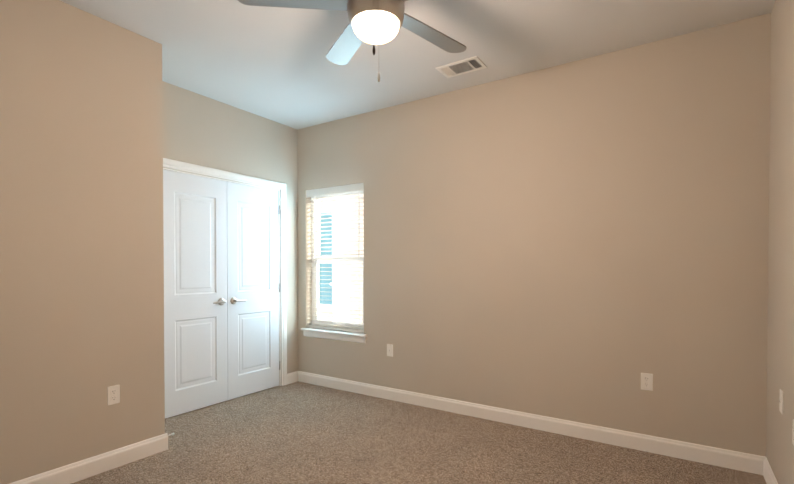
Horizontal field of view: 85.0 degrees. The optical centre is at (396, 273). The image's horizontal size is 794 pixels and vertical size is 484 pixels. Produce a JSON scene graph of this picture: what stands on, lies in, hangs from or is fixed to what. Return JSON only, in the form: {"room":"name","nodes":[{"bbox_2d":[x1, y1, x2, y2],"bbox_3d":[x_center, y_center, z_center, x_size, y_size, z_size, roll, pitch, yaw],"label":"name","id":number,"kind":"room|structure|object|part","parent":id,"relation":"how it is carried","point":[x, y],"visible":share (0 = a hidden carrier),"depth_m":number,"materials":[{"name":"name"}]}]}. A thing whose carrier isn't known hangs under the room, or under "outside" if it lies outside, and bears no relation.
{"room":"empty bedroom","nodes":[
{"label":"empty bedroom","id":0,"kind":"room"},
{"bbox_2d":[0,0,164,483],"bbox_3d":[-2.668,-0.162,2.336,1.167,2.740,2.187,0,1,33],"label":"wall bump-out","id":1,"kind":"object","parent":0,"point":[81,234],"visible":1,"depth_m":2.51,"materials":[{"name":"paint"}]},
{"bbox_2d":[9,433,167,483],"bbox_3d":[-2.088,1.155,2.161,0.014,0.110,1.902,0,1,33],"label":"baseboard","id":2,"kind":"structure","parent":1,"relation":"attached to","point":[71,473],"depth_m":2.61,"materials":[{"name":"white wood"}]},
{"bbox_2d":[107,385,119,404],"bbox_3d":[-1.751,0.751,2.675,0.008,0.115,0.070,0,1,33],"label":"outlet","id":3,"kind":"object","parent":1,"relation":"attached to","point":[113,394],"visible":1,"depth_m":2.67,"materials":[{"name":"white plastic"}]},
{"bbox_2d":[162,81,297,373],"bbox_3d":[-1.953,-0.185,4.116,0.790,2.740,1.973,0,1,33],"label":"wall","id":4,"kind":"structure","parent":0,"point":[201,130],"depth_m":4.11,"materials":[{"name":"paint"}]},
{"bbox_2d":[163,169,227,418],"bbox_3d":[-1.727,0.169,3.732,0.092,2.022,0.619,0,1,33],"label":"closet door","id":5,"kind":"structure","parent":4,"relation":"in","point":[195,296],"depth_m":3.73,"materials":[{"name":"white wood"}]},
{"bbox_2d":[163,158,286,385],"bbox_3d":[-1.613,0.125,4.029,0.158,2.122,1.402,0,1,33],"label":"door frame","id":6,"kind":"structure","parent":4,"relation":"attached to","point":[204,170],"depth_m":4.51,"materials":[{"name":"white wood"}]},
{"bbox_2d":[227,182,279,399],"bbox_3d":[-1.386,0.162,4.252,0.092,2.022,0.619,0,1,33],"label":"closet door","id":7,"kind":"structure","parent":4,"relation":"in","point":[253,283],"depth_m":4.23,"materials":[{"name":"white wood"}]},
{"bbox_2d":[287,371,297,383],"bbox_3d":[-1.129,1.123,4.656,0.014,0.110,0.166,0,1,33],"label":"baseboard","id":8,"kind":"structure","parent":4,"relation":"attached to","point":[292,377],"depth_m":4.65,"materials":[{"name":"white wood"}]},
{"bbox_2d":[60,0,774,129],"bbox_3d":[-0.568,-1.580,2.180,4.830,0.100,4.260,0,1,33],"label":"ceiling","id":9,"kind":"structure","parent":0,"point":[275,64],"depth_m":2.89,"materials":[{"name":"paint"}]},
{"bbox_2d":[238,0,465,81],"bbox_3d":[-0.058,-1.191,2.058,1.226,0.675,1.250,0,1,33],"label":"ceiling fan","id":10,"kind":"object","parent":9,"relation":"hanging from","point":[376,22],"visible":1,"depth_m":2.05,"materials":[{"name":"silver metal"}]},
{"bbox_3d":[-0.100,-1.151,2.067,0.224,0.076,0.224,0,1,33],"label":"globe","id":11,"kind":"part","parent":10,"relation":"part of"},
{"bbox_2d":[436,56,486,77],"bbox_3d":[0.482,-1.537,3.244,0.330,0.014,0.200,0,1,33],"label":"ceiling vent","id":12,"kind":"object","parent":9,"relation":"in","point":[468,65],"visible":1,"depth_m":3.23,"materials":[{"name":"white plastic"}]},
{"bbox_2d":[72,381,765,483],"bbox_3d":[-0.568,1.234,2.216,4.830,0.050,4.260,0,1,33],"label":"floor","id":13,"kind":"structure","parent":0,"point":[297,432],"depth_m":2.90,"materials":[{"name":"carpet"}]},
{"bbox_2d":[297,13,770,456],"bbox_3d":[0.474,-0.181,3.787,4.830,2.740,0.140,0,1,33],"label":"wall","id":14,"kind":"structure","parent":0,"point":[586,241],"depth_m":3.15,"materials":[{"name":"paint"}]},
{"bbox_2d":[300,191,366,342],"bbox_3d":[-0.627,-0.105,4.484,0.865,1.570,0.183,0,1,33],"label":"window","id":15,"kind":"structure","parent":14,"relation":"in","point":[331,322],"depth_m":4.56,"materials":[{"name":"white plastic"}]},
{"bbox_2d":[306,183,363,332],"bbox_3d":[-0.632,-0.154,4.476,0.781,1.471,0.071,0,1,33],"label":"window blind","id":16,"kind":"object","parent":15,"relation":"attached to","point":[359,187],"visible":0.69,"depth_m":4.46,"materials":[{"name":"white plastic"}]},
{"bbox_2d":[387,344,392,356],"bbox_3d":[-0.067,0.722,4.064,0.070,0.115,0.010,0,1,33],"label":"outlet","id":17,"kind":"object","parent":14,"relation":"attached to","point":[389,349],"visible":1,"depth_m":4.06,"materials":[{"name":"white plastic"}]},
{"bbox_2d":[298,371,765,474],"bbox_3d":[0.557,1.136,3.657,3.930,0.110,0.014,0,1,33],"label":"baseboard","id":18,"kind":"structure","parent":14,"relation":"attached to","point":[736,460],"depth_m":3.21,"materials":[{"name":"white wood"}]},
{"bbox_2d":[641,373,652,390],"bbox_3d":[1.683,0.730,2.917,0.070,0.115,0.008,0,1,33],"label":"outlet","id":19,"kind":"object","parent":14,"relation":"attached to","point":[646,381],"visible":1,"depth_m":2.91,"materials":[{"name":"white plastic"}]},
{"bbox_2d":[766,0,793,483],"bbox_3d":[1.177,-0.143,0.875,0.140,2.740,3.960,0,1,33],"label":"wall","id":20,"kind":"structure","parent":0,"point":[780,375],"depth_m":2.24,"materials":[{"name":"paint"}]},
{"bbox_2d":[763,458,777,483],"bbox_3d":[1.194,1.169,1.060,0.014,0.110,3.631,0,1,33],"label":"baseboard","id":21,"kind":"structure","parent":20,"relation":"attached to","point":[769,476],"depth_m":2.45,"materials":[{"name":"white wood"}]},
{"bbox_2d":[779,389,782,414],"bbox_3d":[1.946,0.650,2.196,0.010,0.115,0.070,0,1,33],"label":"outlet","id":22,"kind":"object","parent":20,"relation":"attached to","point":[781,402],"visible":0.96,"depth_m":2.18,"materials":[{"name":"white plastic"}]},
{"bbox_2d":[792,419,793,444],"bbox_3d":[1.776,0.717,1.935,0.008,0.115,0.070,0,1,33],"label":"outlet","id":23,"kind":"object","parent":20,"relation":"attached to","point":[793,433],"visible":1,"depth_m":1.95,"materials":[{"name":"white plastic"}]},
{"label":"outside","id":24,"kind":"structure","parent":0,"visible":0},
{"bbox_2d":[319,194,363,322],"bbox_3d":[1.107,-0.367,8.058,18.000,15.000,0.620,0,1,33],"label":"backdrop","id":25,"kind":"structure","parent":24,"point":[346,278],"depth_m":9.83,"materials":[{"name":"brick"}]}
]}

